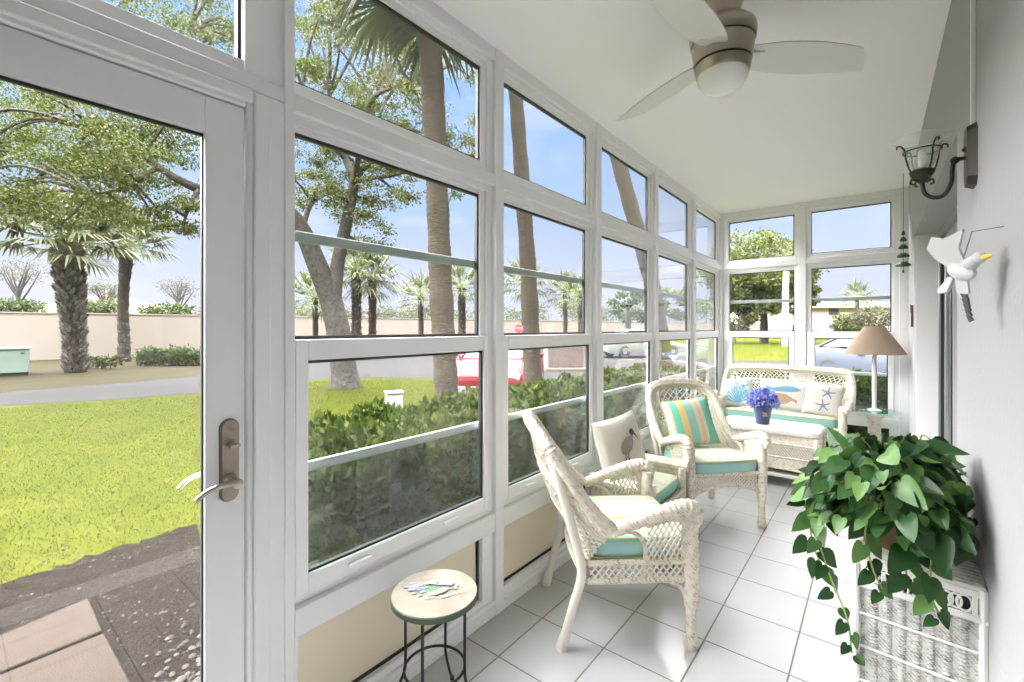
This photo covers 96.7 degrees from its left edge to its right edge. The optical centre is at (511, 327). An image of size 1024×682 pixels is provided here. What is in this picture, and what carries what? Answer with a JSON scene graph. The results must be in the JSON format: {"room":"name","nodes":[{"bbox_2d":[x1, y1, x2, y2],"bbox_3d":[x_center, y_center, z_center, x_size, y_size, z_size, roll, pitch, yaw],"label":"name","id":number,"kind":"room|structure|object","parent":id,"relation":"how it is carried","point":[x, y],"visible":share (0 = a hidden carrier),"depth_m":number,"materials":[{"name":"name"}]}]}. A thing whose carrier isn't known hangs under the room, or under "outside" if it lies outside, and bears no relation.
{"room":"sunroom","nodes":[
{"label":"sunroom","id":0,"kind":"room"},
{"bbox_2d":[325,228,396,338],"bbox_3d":[-7.888,-1.704,23.039,4.385,6.455,4.226,0,0,39],"label":"palm tree","id":1,"kind":"object","parent":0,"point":[355,285],"visible":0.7,"depth_m":22.78,"materials":[{"name":"green plant"}]},
{"bbox_2d":[19,0,721,681],"bbox_3d":[-0.098,0.018,2.239,0.066,2.765,8.294,0,0,39],"label":"window frame","id":2,"kind":"structure","parent":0,"point":[313,612],"depth_m":2.06,"materials":[{"name":"white plastic"}]},
{"bbox_2d":[0,0,283,681],"bbox_3d":[-1.054,0.049,1.036,0.172,2.703,1.042,0,0,39],"label":"door","id":3,"kind":"structure","parent":2,"relation":"in","point":[240,130],"depth_m":1.30,"materials":[{"name":"white plastic"}]},
{"bbox_2d":[295,0,494,681],"bbox_3d":[-0.413,0.022,1.853,0.084,2.651,0.978,0,0,39],"label":"window","id":4,"kind":"structure","parent":2,"relation":"in","point":[364,642],"depth_m":1.79,"materials":[{"name":"white metal"}]},
{"bbox_2d":[504,70,593,597],"bbox_3d":[0.232,0.022,2.660,0.084,2.651,0.964,0,0,39],"label":"window","id":5,"kind":"structure","parent":2,"relation":"in","point":[528,540],"depth_m":2.60,"materials":[{"name":"white metal"}]},
{"bbox_2d":[602,138,652,453],"bbox_3d":[0.876,0.022,3.464,0.084,2.651,0.961,0,0,39],"label":"window","id":6,"kind":"structure","parent":2,"relation":"in","point":[618,337],"depth_m":3.65,"materials":[{"name":"white metal"}]},
{"bbox_2d":[659,178,691,453],"bbox_3d":[1.518,0.022,4.268,0.084,2.651,0.962,0,0,39],"label":"window","id":7,"kind":"structure","parent":2,"relation":"in","point":[663,335],"depth_m":4.54,"materials":[{"name":"white metal"}]},
{"bbox_2d":[696,203,718,406],"bbox_3d":[2.164,0.022,5.075,0.084,2.651,0.970,0,0,39],"label":"window","id":8,"kind":"structure","parent":2,"relation":"in","point":[705,334],"depth_m":5.38,"materials":[{"name":"white metal"}]},
{"bbox_2d":[451,257,473,333],"bbox_3d":[-3.485,-1.731,31.948,4.512,6.513,4.518,0,0,1],"label":"palm tree","id":9,"kind":"object","parent":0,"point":[462,290],"visible":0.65,"depth_m":31.77,"materials":[{"name":"green plant"}]},
{"bbox_2d":[504,256,552,332],"bbox_3d":[0.912,-2.208,36.084,5.259,7.466,5.230,0,0,39],"label":"palm tree","id":10,"kind":"object","parent":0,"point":[515,264],"visible":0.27,"depth_m":35.85,"materials":[{"name":"green plant"}]},
{"bbox_2d":[410,475,861,681],"bbox_3d":[0.671,1.470,1.623,2.220,0.140,8.594,0,0,39],"label":"floor","id":11,"kind":"structure","parent":0,"point":[760,617],"depth_m":2.19,"materials":[{"name":"tile"}]},
{"bbox_2d":[390,569,477,681],"bbox_3d":[-0.276,1.167,1.627,0.307,0.467,0.307,0,0,-32],"label":"side table","id":12,"kind":"object","parent":11,"relation":"on","point":[434,596],"visible":1,"depth_m":1.60,"materials":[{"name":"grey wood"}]},
{"bbox_2d":[522,410,704,653],"bbox_3d":[0.436,0.913,2.244,0.764,0.988,0.671,0,0,-3],"label":"wicker armchair","id":13,"kind":"object","parent":11,"relation":"on","point":[560,477],"visible":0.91,"depth_m":1.97,"materials":[{"name":"beige wicker"}]},
{"bbox_2d":[572,495,681,558],"bbox_3d":[0.551,0.957,2.251,0.459,0.113,0.516,0,0,-3],"label":"seat cushion","id":14,"kind":"object","parent":13,"relation":"on","point":[617,508],"visible":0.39,"depth_m":2.05,"materials":[{"name":"beige fabric"}]},
{"bbox_2d":[588,454,688,568],"bbox_3d":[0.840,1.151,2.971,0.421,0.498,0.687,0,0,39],"label":"wicker armchair","id":15,"kind":"object","parent":11,"relation":"on","point":[677,467],"visible":0.19,"depth_m":3.06,"materials":[{"name":"beige wicker"}]},
{"bbox_2d":[625,471,677,504],"bbox_3d":[0.832,1.034,2.978,0.357,0.108,0.536,0,0,39],"label":"seat cushion","id":16,"kind":"object","parent":15,"relation":"on","point":[666,484],"visible":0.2,"depth_m":2.94,"materials":[{"name":"beige fabric"}]},
{"bbox_2d":[591,409,645,488],"bbox_3d":[0.699,0.768,2.931,0.438,0.444,0.161,0,0,-39],"label":"throw pillow","id":17,"kind":"object","parent":16,"relation":"on","point":[618,440],"visible":0.78,"depth_m":2.87,"materials":[{"name":"beige fabric"}]},
{"bbox_2d":[621,434,632,454],"bbox_3d":[0.736,0.737,2.890,0.148,0.116,0.005,-8,-8,-35],"label":"print","id":18,"kind":"object","parent":17,"relation":"attached to","point":[626,439],"depth_m":2.88,"materials":[{"name":"grey fabric"}]},
{"bbox_2d":[645,378,770,527],"bbox_3d":[1.432,0.913,3.481,0.671,0.988,0.764,0,0,-10],"label":"wicker armchair","id":19,"kind":"object","parent":11,"relation":"on","point":[762,440],"visible":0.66,"depth_m":3.30,"materials":[{"name":"beige wicker"}]},
{"bbox_2d":[664,444,756,473],"bbox_3d":[1.452,0.957,3.367,0.516,0.113,0.459,0,0,-10],"label":"seat cushion","id":20,"kind":"object","parent":19,"relation":"on","point":[709,458],"visible":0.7,"depth_m":3.18,"materials":[{"name":"beige fabric"}]},
{"bbox_2d":[659,395,720,448],"bbox_3d":[1.372,0.728,3.509,0.444,0.392,0.188,0,0,-9],"label":"throw pillow","id":21,"kind":"object","parent":20,"relation":"on","point":[692,417],"visible":0.86,"depth_m":3.46,"materials":[{"name":"multicoloured fabric"}]},
{"bbox_2d":[719,415,825,479],"bbox_3d":[2.388,1.139,4.211,0.827,0.521,0.457,0,0,39],"label":"coffee table","id":22,"kind":"object","parent":11,"relation":"on","point":[784,461],"visible":0.41,"depth_m":4.00,"materials":[{"name":"white wicker"}]},
{"bbox_2d":[745,386,780,424],"bbox_3d":[2.304,0.705,4.189,0.308,0.347,0.312,0,0,39],"label":"potted flowers","id":23,"kind":"object","parent":22,"relation":"on","point":[763,403],"visible":1,"depth_m":4.14,"materials":[{"name":"blue plant"}]},
{"bbox_2d":[767,467,800,479],"bbox_3d":[2.388,1.290,4.211,0.790,0.030,0.420,0,0,39],"label":"shelf","id":24,"kind":"object","parent":22,"relation":"attached to","point":[771,471],"depth_m":4.00,"materials":[{"name":"white paint"}]},
{"bbox_2d":[714,364,855,441],"bbox_3d":[2.823,0.905,4.770,1.248,0.999,0.650,0,0,39],"label":"wicker sofa","id":25,"kind":"object","parent":11,"relation":"on","point":[848,401],"visible":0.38,"depth_m":4.84,"materials":[{"name":"beige wicker"}]},
{"bbox_2d":[725,406,838,428],"bbox_3d":[2.765,0.896,4.697,0.992,0.113,0.392,0,0,39],"label":"seat cushion","id":26,"kind":"object","parent":25,"relation":"on","point":[777,414],"visible":0.48,"depth_m":4.50,"materials":[{"name":"beige fabric"}]},
{"bbox_2d":[723,377,752,406],"bbox_3d":[2.465,0.700,4.948,0.354,0.349,0.159,0,0,43],"label":"throw pillow","id":27,"kind":"object","parent":26,"relation":"on","point":[736,390],"visible":0.9,"depth_m":4.91,"materials":[{"name":"white fabric"}]},
{"bbox_2d":[725,382,748,402],"bbox_3d":[2.440,0.695,4.915,0.291,0.236,0.041,-12,-25,42],"label":"print","id":28,"kind":"object","parent":27,"relation":"attached to","point":[735,392],"depth_m":4.91,"materials":[{"name":"blue"}]},
{"bbox_2d":[760,378,806,411],"bbox_3d":[2.806,0.692,4.701,0.472,0.310,0.170,0,0,43],"label":"throw pillow","id":29,"kind":"object","parent":26,"relation":"on","point":[791,394],"visible":0.7,"depth_m":4.63,"materials":[{"name":"grey fabric"}]},
{"bbox_2d":[766,385,801,391],"bbox_3d":[2.783,0.625,4.669,0.320,0.065,0.017,2,-16,39],"label":"print","id":30,"kind":"object","parent":29,"relation":"attached to","point":[777,388],"depth_m":4.65,"materials":[{"name":"blue"}]},
{"bbox_2d":[774,393,796,403],"bbox_3d":[2.768,0.722,4.640,0.240,0.110,0.013,2,-16,39],"label":"print","id":31,"kind":"object","parent":29,"relation":"attached to","point":[786,398],"depth_m":4.62,"materials":[{"name":"brown"}]},
{"bbox_2d":[802,381,845,419],"bbox_3d":[3.053,0.705,4.465,0.362,0.355,0.161,0,0,33],"label":"throw pillow","id":32,"kind":"object","parent":26,"relation":"on","point":[820,399],"visible":0.98,"depth_m":4.42,"materials":[{"name":"white fabric"}]},
{"bbox_2d":[805,392,817,401],"bbox_3d":[2.953,0.684,4.484,0.114,0.110,0.034,9,-12,35],"label":"print","id":33,"kind":"object","parent":32,"relation":"attached to","point":[810,396],"depth_m":4.48,"materials":[{"name":"beige fabric"}]},
{"bbox_2d":[815,387,835,410],"bbox_3d":[3.040,0.689,4.415,0.155,0.256,0.018,9,-12,35],"label":"print","id":34,"kind":"object","parent":32,"relation":"attached to","point":[825,397],"depth_m":4.41,"materials":[{"name":"blue fabric"}]},
{"bbox_2d":[851,407,901,441],"bbox_3d":[3.426,1.090,4.303,0.403,0.620,0.403,0,0,39],"label":"side table","id":35,"kind":"object","parent":11,"relation":"on","point":[874,418],"visible":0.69,"depth_m":4.25,"materials":[{"name":"clear glass"}]},
{"bbox_2d":[843,325,907,411],"bbox_3d":[3.426,0.375,4.303,0.482,0.810,0.482,0,0,39],"label":"table lamp","id":36,"kind":"object","parent":35,"relation":"on","point":[874,340],"visible":1,"depth_m":4.21,"materials":[{"name":"beige fabric"}]},
{"bbox_2d":[852,534,988,681],"bbox_3d":[1.324,1.061,1.482,0.311,0.678,0.323,0,0,44],"label":"wicker hamper","id":37,"kind":"object","parent":11,"relation":"on","point":[895,645],"visible":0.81,"depth_m":1.37,"materials":[{"name":"white wicker"}]},
{"bbox_2d":[786,427,980,665],"bbox_3d":[1.197,0.711,1.528,0.510,0.734,0.617,0,0,39],"label":"pothos plant","id":38,"kind":"object","parent":37,"relation":"on","point":[908,492],"visible":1,"depth_m":1.38,"materials":[{"name":"green plant"}]},
{"bbox_2d":[867,499,899,549],"bbox_3d":[1.298,0.591,1.504,0.231,0.258,0.230,0,0,39],"label":"plant pot","id":39,"kind":"object","parent":37,"relation":"on","point":[888,539],"depth_m":1.46,"materials":[{"name":"brown"}]},
{"bbox_2d":[431,0,950,213],"bbox_3d":[0.773,-1.425,1.542,2.520,0.120,8.614,0,0,39],"label":"ceiling","id":40,"kind":"structure","parent":0,"point":[778,139],"depth_m":2.59,"materials":[{"name":"white paint"}]},
{"bbox_2d":[615,0,864,121],"bbox_3d":[0.976,-1.161,1.836,0.988,0.409,1.041,0,0,7],"label":"ceiling fan","id":41,"kind":"object","parent":40,"relation":"hanging from","point":[721,35],"visible":1,"depth_m":1.81,"materials":[{"name":"beige plastic"}]},
{"bbox_2d":[895,173,910,272],"bbox_3d":[3.457,-0.925,4.021,0.108,0.879,0.108,0,0,39],"label":"wind chime","id":42,"kind":"object","parent":40,"relation":"hanging from","point":[903,246],"visible":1,"depth_m":4.02,"materials":[{"name":"grey metal"}]},
{"bbox_2d":[722,187,907,448],"bbox_3d":[3.179,0.018,4.970,1.773,2.765,0.066,0,0,39],"label":"wall","id":43,"kind":"structure","parent":0,"point":[901,424],"depth_m":4.76,"materials":[{"name":"white plastic"}]},
{"bbox_2d":[724,209,797,447],"bbox_3d":[2.851,0.022,5.239,0.768,2.651,0.084,0,0,39],"label":"window","id":44,"kind":"structure","parent":43,"relation":"in","point":[791,335],"depth_m":5.22,"materials":[{"name":"white metal"}]},
{"bbox_2d":[806,195,898,449],"bbox_3d":[3.506,0.022,4.715,0.770,2.651,0.084,0,0,39],"label":"window","id":45,"kind":"structure","parent":43,"relation":"in","point":[892,374],"depth_m":4.63,"materials":[{"name":"white metal"}]},
{"bbox_2d":[908,0,1023,681],"bbox_3d":[1.339,0.018,1.153,0.160,2.765,8.394,0,0,39],"label":"wall","id":46,"kind":"structure","parent":0,"point":[990,347],"depth_m":1.27,"materials":[{"name":"grey paint"}]},
{"bbox_2d":[910,304,912,326],"bbox_3d":[3.369,-0.105,3.836,0.020,0.190,0.048,0,0,39],"label":"thermometer","id":47,"kind":"object","parent":46,"relation":"attached to","point":[911,306],"visible":0.92,"depth_m":3.82,"materials":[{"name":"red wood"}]},
{"bbox_2d":[915,233,937,439],"bbox_3d":[3.333,0.320,3.651,0.145,2.160,0.015,0,0,39],"label":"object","id":48,"kind":"structure","parent":46,"relation":"attached to","point":[926,266],"depth_m":3.65,"materials":[{"name":"white paint"}]},
{"bbox_2d":[891,0,977,199],"bbox_3d":[1.385,-0.893,1.504,0.205,0.943,0.160,0,0,39],"label":"wall sconce","id":49,"kind":"object","parent":46,"relation":"attached to","point":[922,175],"visible":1,"depth_m":1.44,"materials":[{"name":"brown metal"}]},
{"bbox_2d":[938,206,956,469],"bbox_3d":[2.673,0.325,2.587,0.172,2.150,2.480,0,0,39],"label":"door","id":50,"kind":"structure","parent":46,"relation":"in","point":[947,302],"depth_m":3.42,"materials":[{"name":"grey paint"}]},
{"bbox_2d":[927,226,1003,321],"bbox_3d":[1.138,-0.134,1.153,0.112,0.238,0.152,0,0,-19],"label":"ornament","id":51,"kind":"object","parent":46,"relation":"attached to","point":[947,251],"visible":0.91,"depth_m":1.16,"materials":[{"name":"white painted wood"},{"name":"yellow paint"},{"name":"dark grey painted wood"}]},
{"label":"outside","id":52,"kind":"structure","parent":0,"visible":0},
{"bbox_2d":[0,338,864,583],"bbox_3d":[49.969,1.620,62.475,320.000,0.200,280.000,0,0,39],"label":"lawn","id":53,"kind":"structure","parent":52,"point":[745,349],"depth_m":5.07,"materials":[{"name":"green plant"}]},
{"bbox_2d":[0,295,48,311],"bbox_3d":[-29.503,-0.218,27.011,3.286,3.476,1.767,0,0,3],"label":"bush","id":54,"kind":"object","parent":53,"relation":"on","point":[21,306],"visible":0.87,"depth_m":26.84,"materials":[{"name":"green plant"}]},
{"bbox_2d":[0,258,51,301],"bbox_3d":[-34.421,-1.755,31.979,4.860,6.550,2.190,0,0,4],"label":"tree","id":55,"kind":"object","parent":53,"relation":"on","point":[17,291],"visible":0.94,"depth_m":31.96,"materials":[{"name":"grey plant"}]},
{"bbox_2d":[0,357,199,392],"bbox_3d":[-13.947,1.516,20.816,16.972,0.001,27.649,0,0,39],"label":"verge","id":56,"kind":"structure","parent":53,"relation":"on","point":[43,374],"depth_m":14.53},
{"bbox_2d":[0,347,30,376],"bbox_3d":[-16.409,1.075,14.414,1.060,0.890,1.600,0,0,44],"label":"utility box","id":57,"kind":"object","parent":56,"relation":"on","point":[14,361],"visible":1,"depth_m":14.41,"materials":[{"name":"green metal"}]},
{"bbox_2d":[0,173,149,372],"bbox_3d":[-15.294,-1.906,15.511,5.037,6.874,5.034,0,0,39],"label":"palm tree","id":58,"kind":"object","parent":56,"relation":"on","point":[67,258],"visible":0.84,"depth_m":15.34,"materials":[{"name":"green plant"}]},
{"bbox_2d":[89,353,125,368],"bbox_3d":[-15.261,1.260,16.992,1.820,0.661,0.742,0,0,5],"label":"shrub","id":59,"kind":"object","parent":56,"relation":"on","point":[95,361],"visible":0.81,"depth_m":16.92,"materials":[{"name":"green plant"}]},
{"bbox_2d":[75,201,182,361],"bbox_3d":[-17.401,-2.176,20.503,4.541,7.393,4.698,0,0,39],"label":"palm tree","id":60,"kind":"object","parent":56,"relation":"on","point":[125,267],"visible":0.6,"depth_m":20.37,"materials":[{"name":"green plant"}]},
{"bbox_2d":[131,343,199,365],"bbox_3d":[-13.853,1.137,18.509,3.111,1.121,1.113,0,0,0],"label":"shrub","id":61,"kind":"object","parent":56,"relation":"on","point":[147,356],"visible":0.93,"depth_m":18.27,"materials":[{"name":"green plant"}]},
{"bbox_2d":[0,524,199,681],"bbox_3d":[1.016,1.516,3.061,6.037,0.001,8.850,0,0,39],"label":"garden bed","id":62,"kind":"object","parent":53,"relation":"on","point":[149,565],"visible":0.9,"depth_m":2.57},
{"bbox_2d":[0,598,101,674],"bbox_3d":[-2.338,1.512,2.158,0.432,0.055,0.548,0,0,39],"label":"paver","id":63,"kind":"object","parent":62,"relation":"on","point":[76,623],"visible":0.75,"depth_m":2.20,"materials":[{"name":"beige concrete"}]},
{"bbox_2d":[0,634,129,681],"bbox_3d":[-1.961,1.512,1.856,0.499,0.055,0.536,0,0,39],"label":"paver","id":64,"kind":"object","parent":62,"relation":"on","point":[93,659],"visible":1,"depth_m":1.99,"materials":[{"name":"beige concrete"}]},
{"bbox_2d":[19,545,199,681],"bbox_3d":[-2.039,1.511,2.510,2.779,0.024,0.928,0,0,43],"label":"pebbles","id":65,"kind":"object","parent":62,"relation":"on","point":[182,678],"visible":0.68,"depth_m":2.15,"materials":[{"name":"grey stone"}]},
{"bbox_2d":[308,363,713,566],"bbox_3d":[0.526,0.992,4.273,1.288,1.108,5.646,0,0,39],"label":"hedge","id":66,"kind":"object","parent":62,"relation":"on","point":[352,504],"visible":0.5,"depth_m":2.44,"materials":[{"name":"green plant"}]},
{"bbox_2d":[710,363,887,446],"bbox_3d":[4.295,1.005,5.363,3.672,1.056,1.086,0,0,39],"label":"hedge","id":67,"kind":"object","parent":62,"relation":"on","point":[863,397],"visible":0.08,"depth_m":5.28,"materials":[{"name":"green plant"}]},
{"bbox_2d":[86,297,116,312],"bbox_3d":[-27.202,-0.345,29.933,3.398,3.730,1.673,0,0,-3],"label":"bush","id":68,"kind":"object","parent":53,"relation":"on","point":[92,305],"visible":0.51,"depth_m":29.70,"materials":[{"name":"green plant"}]},
{"bbox_2d":[85,278,117,306],"bbox_3d":[-30.556,-1.167,33.961,3.002,5.374,1.208,0,0,1],"label":"tree","id":69,"kind":"object","parent":53,"relation":"on","point":[102,296],"visible":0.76,"depth_m":33.96,"materials":[{"name":"brown wood"}]},
{"bbox_2d":[32,290,188,314],"bbox_3d":[-41.622,-1.178,46.975,10.275,5.396,11.650,0,0,0],"label":"house","id":70,"kind":"structure","parent":53,"relation":"on","point":[134,303],"depth_m":45.27,"materials":[{"name":"beige"}]},
{"bbox_2d":[135,301,196,314],"bbox_3d":[-25.640,-0.289,33.811,4.263,3.618,2.130,0,0,-5],"label":"bush","id":71,"kind":"object","parent":53,"relation":"on","point":[169,309],"visible":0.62,"depth_m":33.52,"materials":[{"name":"green plant"}]},
{"bbox_2d":[153,277,199,308],"bbox_3d":[-26.321,-1.290,36.030,3.674,5.620,1.428,0,0,-2],"label":"tree","id":72,"kind":"object","parent":53,"relation":"on","point":[184,288],"visible":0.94,"depth_m":35.96,"materials":[{"name":"plant"}]},
{"bbox_2d":[161,305,199,314],"bbox_3d":[-40.870,-0.613,54.975,5.995,4.267,11.650,0,0,0],"label":"house","id":73,"kind":"structure","parent":53,"relation":"on","point":[161,305],"depth_m":55.31,"materials":[{"name":"beige paint"}]},
{"bbox_2d":[0,378,434,651],"bbox_3d":[-3.512,1.502,7.290,11.041,0.036,11.040,0,0,39],"label":"grass","id":74,"kind":"structure","parent":53,"relation":"on","point":[429,389],"depth_m":5.02,"materials":[{"name":"green plant"}]},
{"bbox_2d":[0,0,474,389],"bbox_3d":[-8.548,-4.075,10.672,16.149,11.380,5.510,0,0,-1],"label":"oak tree","id":75,"kind":"object","parent":53,"relation":"on","point":[73,168],"visible":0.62,"depth_m":10.15,"materials":[{"name":"green plant"}]},
{"bbox_2d":[295,268,348,335],"bbox_3d":[-9.503,-0.845,21.976,3.750,4.734,3.687,0,0,39],"label":"palm tree","id":76,"kind":"object","parent":53,"relation":"on","point":[306,279],"visible":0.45,"depth_m":21.87,"materials":[{"name":"green plant"}]},
{"bbox_2d":[343,252,406,334],"bbox_3d":[-7.319,-1.500,23.991,4.112,6.047,4.060,0,0,39],"label":"palm tree","id":77,"kind":"object","parent":53,"relation":"on","point":[372,300],"visible":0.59,"depth_m":23.82,"materials":[{"name":"green plant"}]},
{"bbox_2d":[0,312,759,359],"bbox_3d":[15.131,0.385,55.742,21.741,2.270,134.334,0,0,39],"label":"wall","id":78,"kind":"structure","parent":53,"relation":"on","point":[39,331],"depth_m":24.26,"materials":[{"name":"beige paint"}]},
{"bbox_2d":[384,390,403,407],"bbox_3d":[-2.256,1.365,8.700,0.340,0.310,0.300,0,0,-23],"label":"meter box","id":79,"kind":"object","parent":53,"relation":"on","point":[396,396],"visible":0.88,"depth_m":8.59,"materials":[{"name":"white paint"}]},
{"bbox_2d":[319,0,474,401],"bbox_3d":[-1.153,-2.878,6.322,3.878,8.816,3.909,0,0,39],"label":"palm tree","id":80,"kind":"object","parent":53,"relation":"on","point":[379,24],"visible":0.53,"depth_m":6.38,"materials":[{"name":"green plant"}]},
{"bbox_2d":[388,269,429,333],"bbox_3d":[-6.076,-1.276,29.980,4.177,5.600,4.214,0,0,39],"label":"palm tree","id":81,"kind":"object","parent":53,"relation":"on","point":[420,297],"visible":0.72,"depth_m":29.83,"materials":[{"name":"green plant"}]},
{"bbox_2d":[194,301,712,322],"bbox_3d":[3.676,-1.961,76.816,47.304,6.650,90.140,0,0,39],"label":"treeline","id":82,"kind":"object","parent":53,"relation":"on","point":[411,314],"visible":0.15,"depth_m":75.38,"materials":[{"name":"green plant"}]},
{"bbox_2d":[508,90,541,385],"bbox_3d":[-0.214,-4.053,8.058,3.234,11.151,3.271,0,0,39],"label":"palm tree","id":83,"kind":"object","parent":53,"relation":"on","point":[527,259],"visible":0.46,"depth_m":7.88,"materials":[{"name":"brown plant"}]},
{"bbox_2d":[540,267,581,331],"bbox_3d":[4.237,-1.634,35.996,4.407,6.318,4.433,0,0,39],"label":"palm tree","id":84,"kind":"object","parent":53,"relation":"on","point":[565,312],"visible":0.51,"depth_m":35.84,"materials":[{"name":"green plant"}]},
{"bbox_2d":[605,287,643,328],"bbox_3d":[9.223,-0.968,36.271,3.896,4.975,6.715,0,0,6],"label":"shade tree","id":85,"kind":"object","parent":53,"relation":"on","point":[636,298],"visible":0.88,"depth_m":35.06,"materials":[{"name":"green plant"}]},
{"bbox_2d":[609,155,673,367],"bbox_3d":[1.270,-3.452,9.167,3.311,10.092,3.566,0,0,39],"label":"palm tree","id":86,"kind":"object","parent":53,"relation":"on","point":[629,201],"visible":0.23,"depth_m":9.19,"materials":[{"name":"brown plant"}]},
{"bbox_2d":[661,283,712,320],"bbox_3d":[12.742,-0.914,34.103,4.233,4.868,8.980,0,0,39],"label":"shade tree","id":87,"kind":"object","parent":53,"relation":"on","point":[701,307],"visible":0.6,"depth_m":32.69,"materials":[{"name":"green plant"}]},
{"bbox_2d":[730,312,749,343],"bbox_3d":[21.470,-0.035,43.917,3.508,3.110,1.769,0,0,-7],"label":"bush","id":88,"kind":"object","parent":53,"relation":"on","point":[738,321],"visible":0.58,"depth_m":43.65,"materials":[{"name":"green plant"}]},
{"bbox_2d":[696,227,829,342],"bbox_3d":[25.258,-4.450,45.966,14.893,11.942,8.726,0,0,1],"label":"shade tree","id":89,"kind":"object","parent":53,"relation":"on","point":[761,286],"visible":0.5,"depth_m":43.97,"materials":[{"name":"green plant"}]},
{"bbox_2d":[769,238,792,345],"bbox_3d":[23.039,-3.031,37.987,3.381,9.102,3.510,0,0,39],"label":"palm tree","id":90,"kind":"object","parent":53,"relation":"on","point":[785,291],"visible":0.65,"depth_m":37.80,"materials":[{"name":"beige plant"}]},
{"bbox_2d":[730,302,889,329],"bbox_3d":[60.047,-1.855,89.975,35.779,6.750,11.650,0,0,0],"label":"apartment building","id":91,"kind":"structure","parent":53,"relation":"on","point":[822,314],"depth_m":84.99,"materials":[{"name":"cream stucco"},{"name":"white painted roof"},{"name":"window glass"}]},
{"bbox_2d":[834,324,862,330],"bbox_3d":[34.386,0.566,46.013,4.008,1.908,1.444,0,0,-4],"label":"bush","id":92,"kind":"object","parent":53,"relation":"on","point":[851,327],"visible":0.27,"depth_m":45.83,"materials":[{"name":"green plant"}]},
{"bbox_2d":[831,312,867,328],"bbox_3d":[37.433,-0.145,49.969,4.654,3.330,2.283,0,0,-1],"label":"bush","id":93,"kind":"object","parent":53,"relation":"on","point":[835,322],"visible":0.41,"depth_m":49.80,"materials":[{"name":"green plant"}]},
{"bbox_2d":[815,330,889,372],"bbox_3d":[10.267,0.785,11.975,2.180,1.470,4.610,0,0,-14],"label":"car","id":94,"kind":"object","parent":53,"relation":"on","point":[829,354],"visible":0.12,"depth_m":12.72,"materials":[{"name":"silver metal"}]},
{"bbox_2d":[834,278,880,312],"bbox_3d":[39.457,-2.182,52.026,5.091,7.403,4.934,0,0,39],"label":"palm tree","id":95,"kind":"object","parent":53,"relation":"on","point":[857,289],"visible":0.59,"depth_m":51.82,"materials":[{"name":"green plant"}]},
{"bbox_2d":[845,303,889,329],"bbox_3d":[38.832,-0.588,48.210,6.428,4.216,3.346,0,0,-4],"label":"bush","id":96,"kind":"object","parent":53,"relation":"on","point":[871,318],"visible":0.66,"depth_m":47.92,"materials":[{"name":"green plant"}]},
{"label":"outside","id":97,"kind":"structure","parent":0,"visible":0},
{"bbox_2d":[0,348,787,405],"bbox_3d":[10.014,1.514,13.245,52.906,0.001,34.044,0,0,39],"label":"road","id":98,"kind":"structure","parent":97,"point":[421,367],"depth_m":13.64,"materials":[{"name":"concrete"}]},
{"bbox_2d":[456,350,543,393],"bbox_3d":[-0.261,0.840,10.975,2.180,1.359,4.330,0,0,9],"label":"car","id":99,"kind":"object","parent":98,"relation":"on","point":[467,365],"visible":0.25,"depth_m":9.31,"materials":[{"name":"red paint"}]},
{"bbox_2d":[458,386,475,393],"bbox_3d":[-0.586,1.215,8.870,1.040,0.148,0.070,0,0,9],"label":"grille","id":100,"kind":"object","parent":99,"relation":"attached to","point":[460,388],"depth_m":8.90,"materials":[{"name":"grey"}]},
{"bbox_2d":[514,324,522,332],"bbox_3d":[0.428,0.633,30.025,0.588,1.774,0.070,0,0,0],"label":"stop sign","id":101,"kind":"object","parent":98,"relation":"on","point":[518,328],"visible":0.99,"depth_m":30.00,"materials":[{"name":"red metal"}]},
{"bbox_2d":[544,346,583,369],"bbox_3d":[1.875,0.955,16.357,1.450,1.130,0.130,0,0,-3],"label":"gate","id":102,"kind":"object","parent":98,"relation":"on","point":[565,357],"visible":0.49,"depth_m":16.34,"materials":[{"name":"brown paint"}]},
{"bbox_2d":[546,368,585,370],"bbox_3d":[2.144,1.470,16.122,1.900,0.100,0.230,0,0,-3],"label":"curb","id":103,"kind":"object","parent":98,"relation":"on","point":[547,369],"visible":0.55,"depth_m":16.00,"materials":[{"name":"brown"}]},
{"bbox_2d":[554,270,604,331],"bbox_3d":[4.822,-1.435,31.966,4.127,5.920,4.051,0,0,39],"label":"palm tree","id":104,"kind":"object","parent":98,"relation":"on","point":[569,285],"visible":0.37,"depth_m":31.83,"materials":[{"name":"green plant"}]},
{"bbox_2d":[603,329,685,357],"bbox_3d":[6.745,0.785,23.999,4.610,1.470,2.180,0,0,-14],"label":"car","id":105,"kind":"object","parent":98,"relation":"on","point":[623,350],"visible":0.41,"depth_m":22.96,"materials":[{"name":"grey paint"}]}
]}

